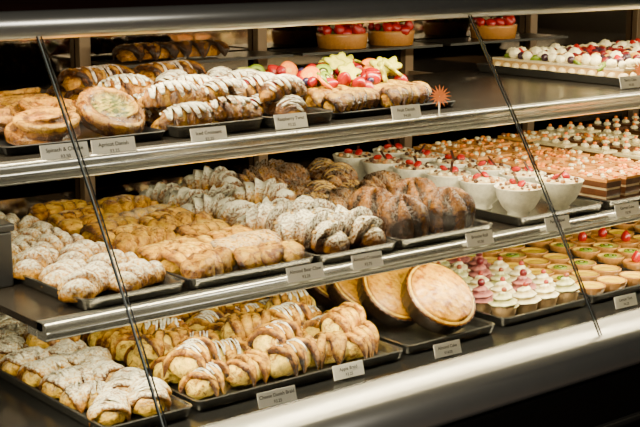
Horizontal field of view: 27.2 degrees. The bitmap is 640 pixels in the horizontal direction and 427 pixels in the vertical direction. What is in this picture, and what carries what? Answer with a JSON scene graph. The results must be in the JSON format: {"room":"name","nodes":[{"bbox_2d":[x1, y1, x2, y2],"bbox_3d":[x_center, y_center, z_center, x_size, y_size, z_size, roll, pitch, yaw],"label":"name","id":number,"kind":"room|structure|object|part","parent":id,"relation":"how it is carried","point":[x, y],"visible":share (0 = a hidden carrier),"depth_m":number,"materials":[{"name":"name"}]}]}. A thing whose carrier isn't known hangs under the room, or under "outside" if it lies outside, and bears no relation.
{"room":"bakery shop","nodes":[
{"label":"bakery shop","id":0,"kind":"room"},
{"bbox_3d":[0.892,1.296,1.984,8.500,0.100,7.500,-9,15,-38],"label":"floor","id":1,"kind":"structure","parent":0,"visible":0},
{"bbox_2d":[0,0,639,426],"bbox_3d":[0.380,0.257,3.030,3.390,1.514,1.196,-9,15,-38],"label":"refrigerated display case","id":2,"kind":"object","parent":1,"relation":"on","point":[580,366],"depth_m":2.39,"materials":[{"name":"grey metal"}]},
{"bbox_2d":[0,219,14,287],"bbox_3d":[-0.626,0.057,2.250,0.118,0.107,0.248,-9,15,-38],"label":"storage box","id":3,"kind":"object","parent":2,"relation":"on","point":[6,261],"visible":1,"depth_m":2.19,"materials":[{"name":"black plastic"}]},
{"bbox_3d":[-0.626,0.011,2.241,0.118,0.013,0.248,-9,15,-38],"label":"box lid","id":4,"kind":"part","parent":3,"relation":"part of","materials":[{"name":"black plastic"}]},
{"bbox_2d":[39,141,88,159],"bbox_3d":[-0.389,-0.093,2.012,0.078,0.027,0.014,-8,14,-35],"label":"price tag","id":5,"kind":"object","parent":2,"relation":"on","point":[53,151],"visible":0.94,"depth_m":2.01,"materials":[{"name":"white paper"}]},
{"bbox_2d":[0,122,164,154],"bbox_3d":[-0.523,-0.152,2.304,0.297,0.013,0.502,-9,15,-38],"label":"serving platter","id":6,"kind":"object","parent":2,"relation":"on","point":[148,133],"visible":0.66,"depth_m":2.15,"materials":[{"name":"black metal"}]},
{"bbox_2d":[0,86,145,145],"bbox_3d":[-0.524,-0.188,2.294,0.302,0.080,0.479,-8,14,-36],"label":"danish pastries","id":7,"kind":"object","parent":6,"relation":"on","point":[28,116],"visible":0.96,"depth_m":2.17,"materials":[{"name":"beige food"}]},
{"bbox_3d":[-0.518,-0.139,2.939,0.028,0.645,0.021,-9,15,-38],"label":"door frame","id":8,"kind":"part","parent":2,"relation":"part of","materials":[{"name":"brown metal"}]},
{"bbox_2d":[0,369,191,426],"bbox_3d":[-0.479,0.289,2.409,0.172,0.019,0.657,-9,15,-38],"label":"baking tray","id":9,"kind":"object","parent":2,"relation":"on","point":[179,409],"visible":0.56,"depth_m":2.21,"materials":[{"name":"metal"}]},
{"bbox_2d":[0,312,171,425],"bbox_3d":[-0.483,0.255,2.407,0.182,0.078,0.628,-9,15,-38],"label":"pastries","id":10,"kind":"object","parent":9,"relation":"on","point":[82,377],"visible":0.9,"depth_m":2.29,"materials":[{"name":"beige food"}]},
{"bbox_2d":[13,274,183,309],"bbox_3d":[-0.495,0.080,2.353,0.192,0.019,0.657,-9,15,-38],"label":"baking tray","id":11,"kind":"object","parent":2,"relation":"on","point":[170,284],"visible":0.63,"depth_m":2.13,"materials":[{"name":"metal"}]},
{"bbox_2d":[0,212,165,302],"bbox_3d":[-0.497,0.062,2.352,0.220,0.052,0.619,-9,15,-38],"label":"pastries","id":12,"kind":"object","parent":11,"relation":"on","point":[76,266],"visible":0.91,"depth_m":2.21,"materials":[{"name":"beige food"}]},
{"bbox_2d":[90,136,135,153],"bbox_3d":[-0.322,-0.104,2.064,0.075,0.027,0.014,-8,14,-35],"label":"price tag","id":13,"kind":"object","parent":2,"relation":"on","point":[123,143],"visible":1,"depth_m":2.06,"materials":[{"name":"white paper"}]},
{"bbox_3d":[-0.309,0.031,2.492,0.282,0.053,0.652,-9,15,-38],"label":"cinnamon pastry strips","id":14,"kind":"part","parent":2,"relation":"part of","materials":[{"name":"beige food"}]},
{"bbox_2d":[17,215,313,289],"bbox_3d":[-0.313,0.050,2.496,0.265,0.019,0.657,-9,15,-38],"label":"baking tray","id":15,"kind":"object","parent":2,"relation":"on","point":[237,274],"visible":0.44,"depth_m":2.23,"materials":[{"name":"metal"}]},
{"bbox_2d":[111,39,229,61],"bbox_3d":[-0.332,-0.362,2.931,0.277,0.040,0.083,-9,15,-38],"label":"loaves","id":16,"kind":"object","parent":2,"relation":"on","point":[136,51],"visible":1,"depth_m":2.91,"materials":[{"name":"brown food"}]},
{"bbox_2d":[145,117,262,136],"bbox_3d":[-0.326,-0.186,2.454,0.187,0.019,0.512,-9,15,-38],"label":"baking tray","id":17,"kind":"object","parent":2,"relation":"on","point":[250,124],"visible":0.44,"depth_m":2.26,"materials":[{"name":"metal"}]},
{"bbox_2d":[95,69,261,131],"bbox_3d":[-0.269,-0.207,2.378,0.234,0.085,0.312,-9,15,-38],"label":"croissants","id":18,"kind":"object","parent":17,"relation":"on","point":[176,97],"visible":0.8,"depth_m":2.29,"materials":[{"name":"white food"}]},
{"bbox_2d":[190,126,226,141],"bbox_3d":[-0.185,-0.129,2.185,0.068,0.027,0.014,-8,14,-35],"label":"price tag","id":19,"kind":"object","parent":2,"relation":"on","point":[218,132],"visible":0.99,"depth_m":2.18,"materials":[{"name":"white paper"}]},
{"bbox_2d":[80,335,402,409],"bbox_3d":[-0.223,0.246,2.618,0.474,0.019,0.647,-9,15,-38],"label":"baking tray","id":20,"kind":"object","parent":2,"relation":"on","point":[387,352],"visible":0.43,"depth_m":2.36,"materials":[{"name":"metal"}]},
{"bbox_2d":[82,289,378,399],"bbox_3d":[-0.233,0.208,2.614,0.476,0.092,0.637,-9,15,-38],"label":"pastries","id":21,"kind":"object","parent":20,"relation":"on","point":[245,343],"visible":0.64,"depth_m":2.44,"materials":[{"name":"brown food"}]},
{"bbox_3d":[-0.144,-0.199,3.234,0.028,0.645,0.021,-9,15,-38],"label":"door frame","id":22,"kind":"part","parent":2,"relation":"part of","materials":[{"name":"brown metal"}]},
{"bbox_2d":[257,385,296,408],"bbox_3d":[-0.075,0.313,2.264,0.078,0.027,0.014,-8,14,-35],"label":"price tag","id":23,"kind":"object","parent":2,"relation":"on","point":[285,394],"visible":1,"depth_m":2.26,"materials":[{"name":"white paper"}]},
{"bbox_2d":[273,112,307,129],"bbox_3d":[-0.052,-0.162,2.320,0.068,0.027,0.014,-8,14,-35],"label":"price tag","id":24,"kind":"object","parent":2,"relation":"on","point":[292,120],"visible":1,"depth_m":2.32,"materials":[{"name":"white paper"}]},
{"bbox_2d":[260,107,333,126],"bbox_3d":[-0.188,-0.208,2.562,0.154,0.019,0.512,-9,15,-38],"label":"baking tray","id":25,"kind":"object","parent":2,"relation":"on","point":[314,115],"visible":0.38,"depth_m":2.39,"materials":[{"name":"metal"}]},
{"bbox_2d":[46,59,205,99],"bbox_3d":[-0.368,-0.257,2.622,0.336,0.083,0.174,-9,15,-38],"label":"pastries","id":26,"kind":"object","parent":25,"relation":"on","point":[78,79],"visible":0.29,"depth_m":2.56,"materials":[{"name":"brown food"}]},
{"bbox_2d":[204,66,307,116],"bbox_3d":[-0.130,-0.229,2.490,0.136,0.081,0.354,-9,15,-38],"label":"pastries","id":27,"kind":"object","parent":25,"relation":"on","point":[274,94],"visible":0.48,"depth_m":2.40,"materials":[{"name":"white food"}]},
{"bbox_2d":[286,262,324,282],"bbox_3d":[-0.027,0.101,2.268,0.076,0.027,0.014,-8,14,-35],"label":"price tag","id":28,"kind":"object","parent":2,"relation":"attached to","point":[315,270],"visible":1,"depth_m":2.26,"materials":[{"name":"white paper"}]},
{"bbox_3d":[0.500,-0.069,3.157,2.925,0.012,0.710,-9,15,-38],"label":"shelf panel","id":29,"kind":"part","parent":2,"relation":"part of","materials":[{"name":"silver metal"}]},
{"bbox_2d":[237,157,401,208],"bbox_3d":[-0.023,-0.060,2.851,0.293,0.086,0.444,-9,15,-38],"label":"croissants","id":30,"kind":"object","parent":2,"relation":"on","point":[326,179],"visible":0.47,"depth_m":2.85,"materials":[{"name":"brown food"}]},
{"bbox_3d":[0.481,-0.438,2.759,3.350,0.044,0.058,-9,15,-38],"label":"rail","id":31,"kind":"part","parent":2,"relation":"part of","materials":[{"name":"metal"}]},
{"bbox_3d":[0.341,-0.275,2.970,3.350,0.012,0.611,-9,15,-38],"label":"shelf panel","id":32,"kind":"part","parent":2,"relation":"part of","materials":[{"name":"silver metal"}]},
{"bbox_3d":[0.019,-0.231,3.387,3.350,0.645,0.015,-9,15,-38],"label":"door","id":33,"kind":"part","parent":2,"relation":"part of","materials":[{"name":"clear glass"}]},
{"bbox_2d":[316,23,367,48],"bbox_3d":[0.054,-0.439,3.241,0.130,0.065,0.128,-9,15,-38],"label":"tart","id":34,"kind":"object","parent":2,"relation":"on","point":[352,35],"visible":0.96,"depth_m":3.19,"materials":[{"name":"orange food"}]},
{"bbox_2d":[332,360,364,380],"bbox_3d":[0.050,0.284,2.404,0.068,0.027,0.014,-8,14,-35],"label":"price tag","id":35,"kind":"object","parent":2,"relation":"on","point":[355,368],"visible":1,"depth_m":2.40,"materials":[{"name":"white paper"}]},
{"bbox_2d":[304,238,395,264],"bbox_3d":[-0.133,0.021,2.638,0.192,0.019,0.657,-9,15,-38],"label":"baking tray","id":36,"kind":"object","parent":2,"relation":"on","point":[389,245],"visible":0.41,"depth_m":2.38,"materials":[{"name":"metal"}]},
{"bbox_2d":[139,166,295,226],"bbox_3d":[-0.211,-0.038,2.732,0.212,0.089,0.410,-9,15,-38],"label":"croissants","id":37,"kind":"object","parent":36,"relation":"on","point":[219,192],"visible":0.69,"depth_m":2.68,"materials":[{"name":"beige food"}]},
{"bbox_2d":[239,195,385,254],"bbox_3d":[-0.017,0.018,2.494,0.215,0.077,0.271,-9,15,-38],"label":"croissants","id":38,"kind":"object","parent":36,"relation":"on","point":[321,227],"visible":0.86,"depth_m":2.44,"materials":[{"name":"beige food"}]},
{"bbox_2d":[331,104,391,118],"bbox_3d":[0.072,-0.185,2.467,0.199,0.011,0.108,-9,15,-38],"label":"serving platter","id":39,"kind":"object","parent":2,"relation":"on","point":[380,109],"depth_m":2.49,"materials":[{"name":"black metal"}]},
{"bbox_2d":[303,76,431,112],"bbox_3d":[0.034,-0.251,2.681,0.323,0.043,0.395,-9,15,-38],"label":"loaves","id":40,"kind":"object","parent":39,"relation":"on","point":[343,98],"visible":0.64,"depth_m":2.53,"materials":[{"name":"beige food"}]},
{"bbox_2d":[238,52,407,88],"bbox_3d":[0.024,-0.285,2.676,0.308,0.078,0.239,-9,15,-38],"label":"topping","id":41,"kind":"object","parent":40,"relation":"on","point":[369,72],"visible":0.91,"depth_m":2.64,"materials":[{"name":"food"}]},
{"bbox_2d":[351,251,383,269],"bbox_3d":[0.083,0.083,2.354,0.068,0.027,0.014,-8,14,-35],"label":"price tag","id":42,"kind":"object","parent":2,"relation":"attached to","point":[366,260],"visible":1,"depth_m":2.35,"materials":[{"name":"white paper"}]},
{"bbox_2d":[265,296,494,353],"bbox_3d":[0.062,0.197,2.855,0.247,0.019,0.647,-9,15,-38],"label":"baking tray","id":43,"kind":"object","parent":2,"relation":"on","point":[413,338],"visible":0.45,"depth_m":2.65,"materials":[{"name":"metal"}]},
{"bbox_2d":[303,263,475,334],"bbox_3d":[0.066,0.141,2.793,0.582,0.132,0.191,11,16,43],"label":"cakes","id":44,"kind":"object","parent":43,"relation":"on","point":[432,296],"visible":0.48,"depth_m":2.64,"materials":[{"name":"brown food"}]},
{"bbox_2d":[367,20,414,45],"bbox_3d":[0.180,-0.458,3.339,0.120,0.064,0.124,-9,15,-38],"label":"tart","id":45,"kind":"object","parent":2,"relation":"on","point":[392,33],"visible":0.98,"depth_m":3.30,"materials":[{"name":"orange food"}]},
{"bbox_2d":[391,104,421,119],"bbox_3d":[0.158,-0.188,2.455,0.068,0.027,0.014,-8,14,-35],"label":"price tag","id":46,"kind":"object","parent":2,"relation":"on","point":[403,111],"visible":1,"depth_m":2.45,"materials":[{"name":"white paper"}]},
{"bbox_3d":[0.230,-0.260,3.529,0.028,0.645,0.021,-9,15,-38],"label":"door frame","id":47,"kind":"part","parent":2,"relation":"part of","materials":[{"name":"brown metal"}]},
{"bbox_3d":[0.711,0.221,2.603,3.350,0.073,0.110,-9,15,-38],"label":"rail","id":48,"kind":"part","parent":2,"relation":"part of","materials":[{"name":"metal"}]},
{"bbox_2d":[416,97,455,109],"bbox_3d":[0.208,-0.210,2.589,0.152,0.011,0.131,-9,15,-38],"label":"serving platter","id":49,"kind":"object","parent":2,"relation":"on","point":[429,104],"depth_m":2.61,"materials":[{"name":"black metal"}]},
{"bbox_2d":[429,85,448,113],"bbox_3d":[0.228,-0.217,2.522,0.044,0.055,0.014,0,12,-1],"label":"flag","id":50,"kind":"object","parent":2,"relation":"on","point":[439,96],"visible":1,"depth_m":2.52,"materials":[{"name":"orange paper"}]},
{"bbox_2d":[386,219,492,248],"bbox_3d":[0.043,-0.008,2.777,0.250,0.019,0.657,-9,15,-38],"label":"baking tray","id":51,"kind":"object","parent":2,"relation":"on","point":[478,225],"visible":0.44,"depth_m":2.52,"materials":[{"name":"metal"}]},
{"bbox_2d":[347,177,475,238],"bbox_3d":[0.176,-0.012,2.614,0.232,0.095,0.209,-9,15,-38],"label":"croissants","id":52,"kind":"object","parent":51,"relation":"on","point":[415,206],"visible":0.98,"depth_m":2.57,"materials":[{"name":"brown food"}]},
{"bbox_2d":[433,339,461,358],"bbox_3d":[0.242,0.258,2.530,0.066,0.027,0.014,-8,14,-35],"label":"price tag","id":53,"kind":"object","parent":2,"relation":"on","point":[444,349],"visible":1,"depth_m":2.53,"materials":[{"name":"white paper"}]},
{"bbox_2d":[465,229,493,246],"bbox_3d":[0.303,0.048,2.528,0.068,0.027,0.014,-8,14,-35],"label":"price tag","id":54,"kind":"object","parent":2,"relation":"attached to","point":[481,237],"visible":1,"depth_m":2.52,"materials":[{"name":"white paper"}]},
{"bbox_2d":[363,175,602,225],"bbox_3d":[0.299,-0.049,2.979,0.262,0.019,0.657,-9,15,-38],"label":"baking tray","id":55,"kind":"object","parent":2,"relation":"on","point":[579,206],"visible":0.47,"depth_m":2.75,"materials":[{"name":"metal"}]},
{"bbox_2d":[333,139,583,216],"bbox_3d":[0.294,-0.086,2.974,0.227,0.086,0.627,-9,15,-38],"label":"bowls","id":56,"kind":"object","parent":55,"relation":"on","point":[518,191],"visible":0.93,"depth_m":2.86,"materials":[{"name":"white ceramic"}]},
{"bbox_2d":[470,15,516,38],"bbox_3d":[0.466,-0.506,3.567,0.130,0.065,0.128,-9,15,-38],"label":"tart","id":57,"kind":"object","parent":2,"relation":"on","point":[494,27],"visible":0.98,"depth_m":3.52,"materials":[{"name":"food"}]},
{"bbox_2d":[413,136,639,200],"bbox_3d":[0.519,-0.111,3.151,0.258,0.064,0.615,-9,15,-38],"label":"slices","id":58,"kind":"object","parent":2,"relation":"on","point":[606,177],"visible":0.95,"depth_m":3.06,"materials":[{"name":"food"}]},
{"bbox_2d":[474,294,586,325],"bbox_3d":[0.285,0.159,3.040,0.272,0.019,0.632,-9,15,-38],"label":"baking tray","id":59,"kind":"object","parent":2,"relation":"on","point":[580,301],"visible":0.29,"depth_m":2.78,"materials":[{"name":"metal"}]},
{"bbox_2d":[434,253,579,317],"bbox_3d":[0.295,0.130,3.023,0.264,0.075,0.595,-9,15,-38],"label":"cupcakes","id":60,"kind":"object","parent":59,"relation":"on","point":[498,288],"visible":0.44,"depth_m":2.86,"materials":[{"name":"white food"}]},
{"bbox_3d":[0.603,-0.321,3.824,0.028,0.645,0.021,-9,15,-38],"label":"door frame","id":61,"kind":"part","parent":2,"relation":"part of","materials":[{"name":"brown metal"}]},
{"bbox_3d":[0.726,0.297,2.599,3.350,0.080,0.080,-9,15,-38],"label":"panel","id":62,"kind":"part","parent":2,"relation":"part of","materials":[{"name":"metal"}]},
{"bbox_2d":[477,63,619,85],"bbox_3d":[0.780,-0.370,3.345,0.622,0.019,0.482,-9,15,-38],"label":"baking tray","id":63,"kind":"object","parent":2,"relation":"on","point":[483,67],"visible":0.36,"depth_m":3.15,"materials":[{"name":"metal"}]},
{"bbox_2d":[492,38,639,77],"bbox_3d":[0.778,-0.394,3.337,0.571,0.061,0.424,-9,15,-38],"label":"sheet cake","id":64,"kind":"object","parent":63,"relation":"on","point":[617,59],"visible":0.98,"depth_m":3.21,"materials":[{"name":"white food"}]},
{"bbox_2d":[544,215,570,230],"bbox_3d":[0.476,0.019,2.664,0.068,0.027,0.014,-8,14,-35],"label":"price tag","id":65,"kind":"object","parent":2,"relation":"attached to","point":[564,220],"visible":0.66,"depth_m":2.66,"materials":[{"name":"white paper"}]},
{"bbox_2d":[524,233,639,271],"bbox_3d":[0.725,0.087,3.387,0.332,0.019,0.632,-9,15,-38],"label":"baking tray","id":66,"kind":"object","parent":2,"relation":"on","point":[549,250],"visible":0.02,"depth_m":3.24,"materials":[{"name":"metal"}]},
{"bbox_2d":[525,227,639,270],"bbox_3d":[0.725,0.068,3.383,0.308,0.052,0.609,-9,15,-38],"label":"tart","id":67,"kind":"object","parent":66,"relation":"on","point":[616,247],"visible":0.54,"depth_m":3.34,"materials":[{"name":"food"}]},
{"bbox_2d":[525,246,639,302],"bbox_3d":[0.493,0.125,3.205,0.247,0.019,0.632,-9,15,-38],"label":"baking tray","id":68,"kind":"object","parent":2,"relation":"on","point":[604,296],"visible":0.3,"depth_m":2.94,"materials":[{"name":"metal"}]},
{"bbox_2d":[468,244,639,294],"bbox_3d":[0.494,0.118,3.204,0.224,0.025,0.606,-9,15,-38],"label":"tart","id":69,"kind":"object","parent":68,"relation":"on","point":[597,279],"visible":0.53,"depth_m":3.11,"materials":[{"name":"yellow food"}]},
{"bbox_2d":[577,195,639,208],"bbox_3d":[0.523,-0.086,3.156,0.287,0.019,0.657,-9,15,-38],"label":"baking tray","id":70,"kind":"object","parent":2,"relation":"on","point":[607,204],"visible":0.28,"depth_m":2.84,"materials":[{"name":"metal"}]},
{"bbox_3d":[0.735,0.345,2.599,3.350,0.015,0.066,-9,15,-38],"label":"trim","id":71,"kind":"part","parent":2,"relation":"part of","materials":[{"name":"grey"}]},
{"bbox_2d":[614,293,636,308],"bbox_3d":[0.659,0.189,2.866,0.068,0.027,0.014,-8,14,-35],"label":"price tag","id":72,"kind":"object","parent":2,"relation":"on","point":[627,300],"visible":1,"depth_m":2.86,"materials":[{"name":"white paper"}]},
{"bbox_2d":[614,201,639,217],"bbox_3d":[0.647,-0.009,2.800,0.075,0.027,0.014,-8,14,-35],"label":"price tag","id":73,"kind":"object","parent":2,"relation":"attached to","point":[632,208],"visible":1,"depth_m":2.80,"materials":[{"name":"white paper"}]},
{"bbox_2d":[619,75,639,88],"bbox_3d":[0.689,-0.292,2.949,0.068,0.027,0.014,-8,14,-35],"label":"price tag","id":74,"kind":"object","parent":2,"relation":"on","point":[627,81],"visible":1,"depth_m":2.94,"materials":[{"name":"white paper"}]},
{"bbox_3d":[0.722,0.677,2.683,3.350,0.670,0.065,-9,15,-38],"label":"panel","id":75,"kind":"part","parent":2,"relation":"part of","materials":[{"name":"black"}]},
{"bbox_3d":[0.977,-0.382,4.119,0.028,0.645,0.021,-9,15,-38],"label":"door frame","id":76,"kind":"part","parent":2,"relation":"part of","materials":[{"name":"brown metal"}]},
{"bbox_2d":[632,62,639,74],"bbox_3d":[0.723,-0.314,2.974,0.048,0.059,0.015,-2,12,-8],"label":"flag","id":77,"kind":"object","parent":2,"relation":"on","point":[638,67],"visible":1,"depth_m":2.97,"materials":[{"name":"orange paper"}]},
{"bbox_3d":[0.774,-0.127,3.354,0.342,0.019,0.657,-9,15,-38],"label":"baking tray","id":78,"kind":"object","parent":2,"relation":"on","visible":0},
{"bbox_2d":[497,121,639,162],"bbox_3d":[0.772,-0.157,3.350,0.297,0.073,0.614,-9,15,-38],"label":"slices","id":79,"kind":"object","parent":78,"relation":"on","point":[589,140],"visible":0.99,"depth_m":3.39,"materials":[{"name":"white food"}]},
{"bbox_3d":[1.086,-0.177,3.600,0.442,0.019,0.657,-9,15,-38],"label":"baking tray","id":80,"kind":"object","parent":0,"visible":0},
{"bbox_2d":[586,113,639,136],"bbox_3d":[1.084,-0.207,3.595,0.398,0.073,0.614,-9,15,-38],"label":"cupcakes","id":81,"kind":"object","parent":80,"relation":"on","point":[632,124],"visible":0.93,"depth_m":3.68,"materials":[{"name":"brown food"}]},
{"bbox_3d":[1.052,0.034,3.645,0.492,0.019,0.632,-9,15,-38],"label":"baking tray","id":82,"kind":"object","parent":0,"visible":0},
{"bbox_2d":[609,220,639,232],"bbox_3d":[1.053,0.019,3.642,0.467,0.042,0.609,-9,15,-38],"label":"tart","id":83,"kind":"object","parent":82,"relation":"on","point":[633,226],"visible":0.03,"depth_m":3.58,"materials":[{"name":"food"}]}
]}

